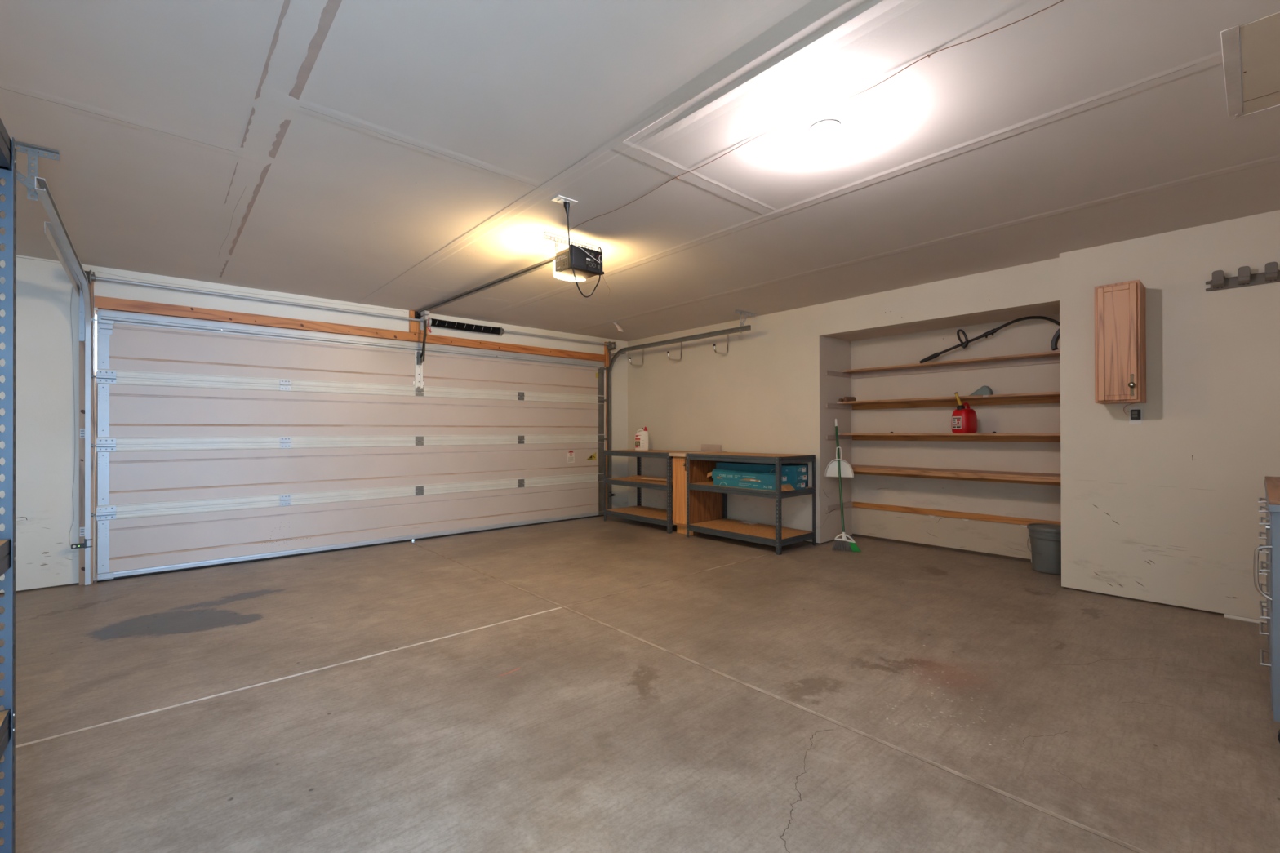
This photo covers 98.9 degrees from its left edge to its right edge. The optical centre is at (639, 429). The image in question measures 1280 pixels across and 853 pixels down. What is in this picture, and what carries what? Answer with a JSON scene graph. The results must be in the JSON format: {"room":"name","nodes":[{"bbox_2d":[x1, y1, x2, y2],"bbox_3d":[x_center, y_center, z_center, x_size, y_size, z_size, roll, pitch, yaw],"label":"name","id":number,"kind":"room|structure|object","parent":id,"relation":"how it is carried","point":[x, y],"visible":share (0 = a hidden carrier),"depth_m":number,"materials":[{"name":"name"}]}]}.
{"room":"garage","nodes":[
{"label":"garage","id":0,"kind":"room"},
{"bbox_2d":[0,254,627,594],"bbox_3d":[-2.445,-0.058,5.935,6.244,2.525,0.150,0,0,-42],"label":"wall","id":1,"kind":"structure","parent":0,"point":[46,437],"depth_m":4.14,"materials":[{"name":"paint"}]},
{"bbox_2d":[11,140,91,585],"bbox_3d":[-3.511,-0.052,3.225,0.310,2.448,2.414,0,0,-42],"label":"door track","id":2,"kind":"object","parent":1,"relation":"attached to","point":[40,186],"visible":0.88,"depth_m":3.60,"materials":[{"name":"metal"}]},
{"bbox_2d":[71,538,92,548],"bbox_3d":[-4.226,0.862,4.146,0.114,0.068,0.041,0,0,-42],"label":"sensor","id":3,"kind":"object","parent":2,"relation":"attached to","point":[77,545],"visible":1,"depth_m":4.14,"materials":[{"name":"black plastic"}]},
{"bbox_2d":[68,285,75,546],"bbox_3d":[-4.302,-0.137,4.145,0.033,2.031,0.060,0,0,-42],"label":"wire","id":4,"kind":"object","parent":1,"relation":"attached to","point":[73,286],"visible":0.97,"depth_m":4.17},
{"bbox_2d":[80,428,84,438],"bbox_3d":[-4.252,0.027,4.176,0.029,0.070,0.003,0,0,-42],"label":"paper tag","id":5,"kind":"object","parent":1,"relation":"attached to","point":[82,430],"visible":1,"depth_m":4.17,"materials":[{"name":"white paper"}]},
{"bbox_2d":[80,527,84,536],"bbox_3d":[-4.250,0.777,4.173,0.029,0.070,0.003,0,0,-42],"label":"paper tag","id":6,"kind":"object","parent":1,"relation":"attached to","point":[82,529],"visible":1,"depth_m":4.17,"materials":[{"name":"white paper"}]},
{"bbox_2d":[79,280,93,585],"bbox_3d":[-4.251,0.003,4.204,0.076,2.360,0.039,0,0,-42],"label":"trim","id":7,"kind":"structure","parent":1,"relation":"attached to","point":[82,344],"depth_m":4.18,"materials":[{"name":"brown wood"}]},
{"bbox_2d":[94,309,97,581],"bbox_3d":[-2.411,0.120,5.962,5.000,2.128,0.035,0,0,-42],"label":"trim","id":8,"kind":"structure","parent":1,"relation":"attached to","point":[96,311],"depth_m":4.29,"materials":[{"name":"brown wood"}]},
{"bbox_2d":[97,271,407,313],"bbox_3d":[-3.346,-1.236,5.036,2.341,0.053,0.005,0,0,-42],"label":"wire","id":9,"kind":"object","parent":1,"relation":"attached to","point":[97,271],"visible":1,"depth_m":4.88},
{"bbox_2d":[77,270,616,577],"bbox_3d":[-2.305,-0.037,5.842,5.270,2.362,0.136,0,0,-42],"label":"shaft","id":10,"kind":"object","parent":1,"relation":"attached to","point":[432,322],"visible":0.93,"depth_m":5.42,"materials":[{"name":"metal"}]},
{"bbox_2d":[90,308,608,582],"bbox_3d":[-2.355,0.117,5.898,5.050,2.132,0.116,0,0,-42],"label":"garage door","id":11,"kind":"structure","parent":1,"relation":"in","point":[219,443],"depth_m":5.24,"materials":[{"name":"paint"}]},
{"bbox_2d":[93,295,605,361],"bbox_3d":[-2.353,-0.989,5.897,5.000,0.090,0.039,0,0,-42],"label":"wooden beam","id":12,"kind":"structure","parent":1,"relation":"attached to","point":[100,302],"depth_m":5.20,"materials":[{"name":"brown wood"}]},
{"bbox_2d":[408,310,428,333],"bbox_3d":[-2.376,-1.152,5.878,0.190,0.232,0.038,0,0,-42],"label":"wood block","id":13,"kind":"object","parent":1,"relation":"attached to","point":[414,326],"depth_m":5.83,"materials":[{"name":"orange wood"}]},
{"bbox_2d":[604,342,608,515],"bbox_3d":[-0.451,-0.015,7.582,0.077,2.400,0.038,0,0,-42],"label":"trim","id":14,"kind":"structure","parent":1,"relation":"attached to","point":[606,350],"depth_m":7.57,"materials":[{"name":"orange wood"}]},
{"bbox_2d":[0,515,1279,852],"bbox_3d":[0.103,1.169,3.636,6.900,0.003,6.980,0,0,-42],"label":"floor","id":15,"kind":"structure","parent":0,"point":[589,685],"depth_m":2.32,"materials":[{"name":"concrete"}]},
{"bbox_2d":[0,118,16,852],"bbox_3d":[-1.284,0.242,0.627,0.608,1.835,1.223,0,0,-42],"label":"shelving unit","id":16,"kind":"object","parent":15,"relation":"on","point":[7,147],"visible":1,"depth_m":1.27,"materials":[{"name":"blue paint"}]},
{"bbox_2d":[604,449,696,533],"bbox_3d":[0.161,0.722,6.859,0.620,0.918,1.213,0,0,-42],"label":"shelving unit","id":17,"kind":"object","parent":15,"relation":"on","point":[638,513],"visible":0.66,"depth_m":6.74,"materials":[{"name":"metal"}]},
{"bbox_2d":[634,426,648,450],"bbox_3d":[0.023,0.113,7.128,0.184,0.308,0.112,0,0,13],"label":"jug","id":18,"kind":"object","parent":17,"relation":"on","point":[641,438],"visible":1,"depth_m":7.08,"materials":[{"name":"white plastic"}]},
{"bbox_2d":[626,476,668,481],"bbox_3d":[0.243,0.628,6.956,0.240,0.009,1.030,0,0,-42],"label":"wood panel","id":19,"kind":"object","parent":17,"relation":"on","point":[637,477],"visible":0.27,"depth_m":7.11,"materials":[{"name":"brown wood"}]},
{"bbox_2d":[631,475,672,479],"bbox_3d":[0.165,0.618,7.120,0.100,0.010,0.700,0,0,-43],"label":"wood panel","id":20,"kind":"object","parent":19,"relation":"on","point":[634,475],"visible":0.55,"depth_m":7.19,"materials":[{"name":"brown wood"}]},
{"bbox_2d":[641,476,672,481],"bbox_3d":[0.309,0.614,6.747,0.693,0.016,0.120,0,0,43],"label":"wood panel","id":21,"kind":"object","parent":19,"relation":"on","point":[647,477],"visible":0.51,"depth_m":6.79,"materials":[{"name":"brown wood"}]},
{"bbox_2d":[668,451,727,535],"bbox_3d":[0.683,0.719,6.335,0.732,0.917,0.257,0,0,-42],"label":"base cabinet","id":22,"kind":"object","parent":15,"relation":"on","point":[704,506],"visible":0.7,"depth_m":6.17,"materials":[{"name":"brown wood"}]},
{"bbox_2d":[668,451,727,457],"bbox_3d":[0.681,0.280,6.337,0.732,0.040,0.257,0,0,-42],"label":"countertop","id":23,"kind":"structure","parent":22,"relation":"on","point":[677,454],"depth_m":6.16,"materials":[{"name":"laminate"}]},
{"bbox_2d":[701,444,720,451],"bbox_3d":[0.859,0.221,6.629,0.035,0.082,0.290,0,0,-42],"label":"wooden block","id":24,"kind":"object","parent":23,"relation":"on","point":[704,447],"visible":0.94,"depth_m":6.61,"materials":[{"name":"beige wood"}]},
{"bbox_2d":[686,452,816,555],"bbox_3d":[1.145,0.715,5.773,0.648,0.918,1.193,0,0,-42],"label":"shelving unit","id":25,"kind":"object","parent":15,"relation":"on","point":[776,535],"visible":0.93,"depth_m":5.52,"materials":[{"name":"metal"}]},
{"bbox_2d":[739,520,757,524],"bbox_3d":[1.194,1.019,6.066,0.112,0.032,0.200,0,0,-42],"label":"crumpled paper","id":26,"kind":"object","parent":25,"relation":"on","point":[744,521],"visible":1,"depth_m":6.04,"materials":[{"name":"grey paper"}]},
{"bbox_2d":[713,478,795,491],"bbox_3d":[1.139,0.549,5.522,0.176,0.070,0.895,0,0,-42],"label":"box","id":27,"kind":"object","parent":25,"relation":"on","point":[785,486],"visible":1,"depth_m":5.43,"materials":[{"name":"blue cardboard"}]},
{"bbox_2d":[706,468,787,483],"bbox_3d":[1.067,0.463,5.607,0.198,0.103,0.912,0,0,-42],"label":"box","id":28,"kind":"object","parent":27,"relation":"on","point":[770,477],"visible":0.98,"depth_m":5.50,"materials":[{"name":"blue cardboard"}]},
{"bbox_2d":[723,461,808,487],"bbox_3d":[1.331,0.468,5.890,0.170,0.235,0.970,0,0,-42],"label":"box","id":29,"kind":"object","parent":25,"relation":"on","point":[789,464],"visible":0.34,"depth_m":5.58,"materials":[{"name":"teal cardboard"}]},
{"bbox_2d":[787,481,805,489],"bbox_3d":[1.230,0.547,5.718,0.190,0.076,1.012,0,0,-42],"label":"box","id":30,"kind":"object","parent":25,"relation":"on","point":[802,485],"visible":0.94,"depth_m":5.32,"materials":[{"name":"blue cardboard"}]},
{"bbox_2d":[734,470,807,482],"bbox_3d":[1.250,0.470,5.696,0.190,0.076,0.992,0,0,-42],"label":"box","id":31,"kind":"object","parent":30,"relation":"on","point":[803,477],"visible":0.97,"depth_m":5.31,"materials":[{"name":"blue cardboard"}]},
{"bbox_2d":[715,462,806,474],"bbox_3d":[1.238,0.394,5.706,0.194,0.076,1.002,0,0,-42],"label":"box","id":32,"kind":"object","parent":31,"relation":"on","point":[737,466],"visible":0.85,"depth_m":5.59,"materials":[{"name":"blue cardboard"}]},
{"bbox_2d":[831,418,861,551],"bbox_3d":[2.067,0.526,5.485,0.262,1.288,0.456,0,0,21],"label":"broom","id":33,"kind":"object","parent":15,"relation":"on","point":[842,544],"visible":1,"depth_m":5.31,"materials":[{"name":"green plastic"}]},
{"bbox_2d":[824,446,853,477],"bbox_3d":[2.027,0.327,5.572,0.277,0.307,0.040,0,0,20],"label":"dustpan","id":34,"kind":"object","parent":33,"relation":"attached to","point":[832,469],"visible":1,"depth_m":5.58,"materials":[{"name":"white plastic"}]},
{"bbox_2d":[1026,523,1061,574],"bbox_3d":[3.368,0.976,4.490,0.330,0.364,0.316,0,0,-42],"label":"trash can","id":35,"kind":"object","parent":15,"relation":"on","point":[1045,543],"visible":0.66,"depth_m":4.42,"materials":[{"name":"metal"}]},
{"bbox_2d":[1253,475,1279,742],"bbox_3d":[2.965,0.702,2.285,1.517,0.904,0.533,0,0,-42],"label":"tool chest","id":36,"kind":"object","parent":15,"relation":"on","point":[1272,484],"visible":1,"depth_m":1.98,"materials":[{"name":"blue metal"}]},
{"bbox_2d":[0,0,1279,341],"bbox_3d":[0.142,-1.282,3.594,6.900,0.010,6.840,0,0,-42],"label":"ceiling","id":37,"kind":"structure","parent":0,"point":[414,155],"depth_m":2.43,"materials":[{"name":"paint"}]},
{"bbox_2d":[414,201,609,361],"bbox_3d":[-1.187,-1.000,4.605,0.549,0.553,3.418,0,0,-36],"label":"garage door opener","id":38,"kind":"object","parent":37,"relation":"hanging from","point":[575,263],"visible":1,"depth_m":3.62,"materials":[{"name":"black plastic"}]},
{"bbox_2d":[551,195,577,206],"bbox_3d":[-0.423,-1.282,3.071,0.130,0.010,0.080,0,0,-42],"label":"outlet","id":39,"kind":"object","parent":37,"relation":"attached to","point":[560,199],"visible":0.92,"depth_m":3.06,"materials":[{"name":"white plastic"}]},
{"bbox_2d":[613,322,623,332],"bbox_3d":[-0.255,-1.212,6.464,0.090,0.124,0.121,0,0,-42],"label":"flap","id":40,"kind":"object","parent":37,"relation":"attached to","point":[620,328],"visible":1,"depth_m":6.46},
{"bbox_2d":[560,0,1063,249],"bbox_3d":[0.689,-1.248,2.242,0.044,0.098,3.690,0,0,-42],"label":"wire","id":41,"kind":"object","parent":37,"relation":"attached to","point":[928,55],"visible":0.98,"depth_m":2.11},
{"bbox_2d":[808,119,840,154],"bbox_3d":[0.791,-1.238,2.344,0.128,0.111,0.128,0,0,-42],"label":"ceiling lamp","id":42,"kind":"object","parent":37,"relation":"attached to","point":[823,130],"visible":1,"depth_m":2.32,"materials":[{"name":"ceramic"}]},
{"bbox_2d":[1220,11,1279,119],"bbox_3d":[2.407,-1.298,1.784,0.770,0.005,0.685,0,0,-42],"label":"attic hatch","id":43,"kind":"object","parent":37,"relation":"attached to","point":[1260,37],"visible":1,"depth_m":1.95,"materials":[{"name":"white paint"}]},
{"bbox_2d":[627,209,1279,621],"bbox_3d":[2.326,-0.073,5.674,1.070,2.525,6.900,0,0,-42],"label":"wall","id":44,"kind":"structure","parent":0,"point":[1162,509],"depth_m":4.64,"materials":[{"name":"paint"}]},
{"bbox_2d":[629,348,644,366],"bbox_3d":[-0.045,-0.997,7.506,0.266,0.250,0.026,0,0,-42],"label":"wall hook","id":45,"kind":"object","parent":44,"relation":"attached to","point":[642,365],"visible":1,"depth_m":7.56,"materials":[{"name":"silver metal"}]},
{"bbox_2d":[666,342,682,360],"bbox_3d":[0.444,-1.000,6.957,0.266,0.250,0.026,0,0,-42],"label":"wall hook","id":46,"kind":"object","parent":44,"relation":"attached to","point":[668,353],"visible":1,"depth_m":7.00,"materials":[{"name":"silver metal"}]},
{"bbox_2d":[607,309,756,515],"bbox_3d":[0.443,-0.049,6.739,0.350,2.448,2.414,0,0,-42],"label":"door track","id":47,"kind":"object","parent":44,"relation":"attached to","point":[741,328],"visible":0.99,"depth_m":7.15,"materials":[{"name":"metal"}]},
{"bbox_2d":[713,333,728,355],"bbox_3d":[0.949,-1.004,6.389,0.266,0.250,0.026,0,0,-42],"label":"wall hook","id":48,"kind":"object","parent":44,"relation":"attached to","point":[727,337],"visible":1,"depth_m":6.45,"materials":[{"name":"silver metal"}]},
{"bbox_2d":[825,370,851,377],"bbox_3d":[2.122,-0.593,5.840,0.515,0.046,0.018,0,0,-42],"label":"cleat","id":49,"kind":"object","parent":44,"relation":"attached to","point":[827,372],"visible":1,"depth_m":5.81,"materials":[{"name":"white wood"}]},
{"bbox_2d":[826,403,851,408],"bbox_3d":[2.123,-0.253,5.839,0.515,0.046,0.018,0,0,-42],"label":"cleat","id":50,"kind":"object","parent":44,"relation":"attached to","point":[828,405],"visible":1,"depth_m":5.82,"materials":[{"name":"white wood"}]},
{"bbox_2d":[826,435,851,439],"bbox_3d":[2.124,0.080,5.837,0.515,0.046,0.018,0,0,-42],"label":"cleat","id":51,"kind":"object","parent":44,"relation":"attached to","point":[828,437],"visible":0.86,"depth_m":5.82,"materials":[{"name":"white wood"}]},
{"bbox_2d":[826,501,852,510],"bbox_3d":[2.126,0.810,5.835,0.515,0.046,0.018,0,0,-42],"label":"cleat","id":52,"kind":"object","parent":44,"relation":"attached to","point":[846,504],"visible":1,"depth_m":5.79,"materials":[{"name":"white wood"}]},
{"bbox_2d":[835,433,1060,435],"bbox_3d":[2.926,0.041,5.076,0.363,0.020,2.210,0,0,-42],"label":"niche shelf","id":53,"kind":"object","parent":44,"relation":"attached to","point":[978,434],"visible":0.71,"depth_m":4.83,"materials":[{"name":"brown wood"}]},
{"bbox_2d":[951,391,977,433],"bbox_3d":[2.925,-0.154,4.939,0.202,0.370,0.161,0,0,-23],"label":"can","id":54,"kind":"object","parent":53,"relation":"on","point":[964,420],"visible":1,"depth_m":4.88,"materials":[{"name":"red plastic"}]},
{"bbox_2d":[836,391,1060,409],"bbox_3d":[2.942,-0.292,5.092,0.318,0.020,2.210,0,0,-42],"label":"niche shelf","id":55,"kind":"object","parent":44,"relation":"attached to","point":[1049,393],"visible":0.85,"depth_m":4.99,"materials":[{"name":"brown wood"}]},
{"bbox_2d":[843,396,855,401],"bbox_3d":[2.227,-0.324,5.813,0.119,0.054,0.054,0,0,-21],"label":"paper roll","id":56,"kind":"object","parent":55,"relation":"on","point":[846,398],"visible":0.96,"depth_m":5.79,"materials":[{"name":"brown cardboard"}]},
{"bbox_2d":[968,386,992,395],"bbox_3d":[3.113,-0.351,5.019,0.075,0.098,0.196,0,0,-42],"label":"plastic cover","id":57,"kind":"object","parent":55,"relation":"on","point":[984,390],"visible":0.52,"depth_m":4.96,"materials":[{"name":"grey plastic"}]},
{"bbox_2d":[841,351,1059,373],"bbox_3d":[2.978,-0.632,5.127,0.218,0.020,2.210,0,0,-42],"label":"niche shelf","id":58,"kind":"object","parent":44,"relation":"attached to","point":[1052,353],"visible":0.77,"depth_m":5.09,"materials":[{"name":"brown wood"}]},
{"bbox_2d":[919,315,1059,363],"bbox_3d":[3.161,-0.812,4.883,0.142,0.322,1.284,0,0,-35],"label":"string trimmer","id":59,"kind":"object","parent":58,"relation":"on","point":[1055,338],"visible":0.85,"depth_m":4.90,"materials":[{"name":"black plastic"}]},
{"bbox_2d":[849,464,1060,485],"bbox_3d":[2.902,0.397,5.052,0.429,0.042,2.210,0,0,-42],"label":"niche shelf","id":60,"kind":"object","parent":44,"relation":"attached to","point":[1036,477],"visible":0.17,"depth_m":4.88,"materials":[{"name":"brown wood"}]},
{"bbox_2d":[852,355,1059,378],"bbox_3d":[3.059,-0.593,5.189,0.018,0.058,2.196,0,0,-42],"label":"cleat","id":61,"kind":"object","parent":44,"relation":"attached to","point":[1055,359],"visible":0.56,"depth_m":5.18,"materials":[{"name":"wood"}]},
{"bbox_2d":[852,435,1060,442],"bbox_3d":[3.061,0.081,5.186,0.018,0.058,2.196,0,0,-42],"label":"shelf","id":62,"kind":"object","parent":44,"relation":"attached to","point":[865,437],"visible":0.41,"depth_m":5.20,"materials":[{"name":"brown wood"}]},
{"bbox_2d":[852,501,1061,524],"bbox_3d":[3.063,0.810,5.183,0.018,0.058,2.196,0,0,-42],"label":"cleat","id":63,"kind":"object","parent":44,"relation":"attached to","point":[1012,520],"visible":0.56,"depth_m":5.23,"materials":[{"name":"brown wood"}]},
{"bbox_2d":[928,508,1026,527],"bbox_3d":[3.131,0.821,5.119,0.001,0.080,0.850,0,0,-42],"label":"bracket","id":64,"kind":"structure","parent":44,"relation":"attached to","point":[931,516],"depth_m":5.18,"materials":[{"name":"white paint"}]},
{"bbox_2d":[1094,280,1146,404],"bbox_3d":[3.189,-0.567,3.640,0.341,0.775,0.223,0,0,-42],"label":"upper cabinet","id":65,"kind":"object","parent":44,"relation":"attached to","point":[1120,318],"visible":1,"depth_m":3.56,"materials":[{"name":"brown wood"}]},
{"bbox_2d":[1123,403,1142,423],"bbox_3d":[3.336,-0.111,3.709,0.030,0.140,0.092,0,0,-42],"label":"button","id":66,"kind":"object","parent":44,"relation":"attached to","point":[1135,415],"visible":0.98,"depth_m":3.70,"materials":[{"name":"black plastic"}]},
{"bbox_2d":[1205,262,1279,291],"bbox_3d":[3.773,-0.928,3.180,0.080,0.108,0.681,0,0,-42],"label":"tool rack","id":67,"kind":"object","parent":44,"relation":"attached to","point":[1244,277],"visible":1,"depth_m":3.30,"materials":[{"name":"grey plastic"}]},
{"bbox_2d":[1224,613,1266,623],"bbox_3d":[3.746,1.150,3.222,0.030,0.024,0.420,0,0,-42],"label":"trim strip","id":68,"kind":"object","parent":44,"relation":"attached to","point":[1228,616],"visible":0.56,"depth_m":3.31,"materials":[{"name":"white paint"}]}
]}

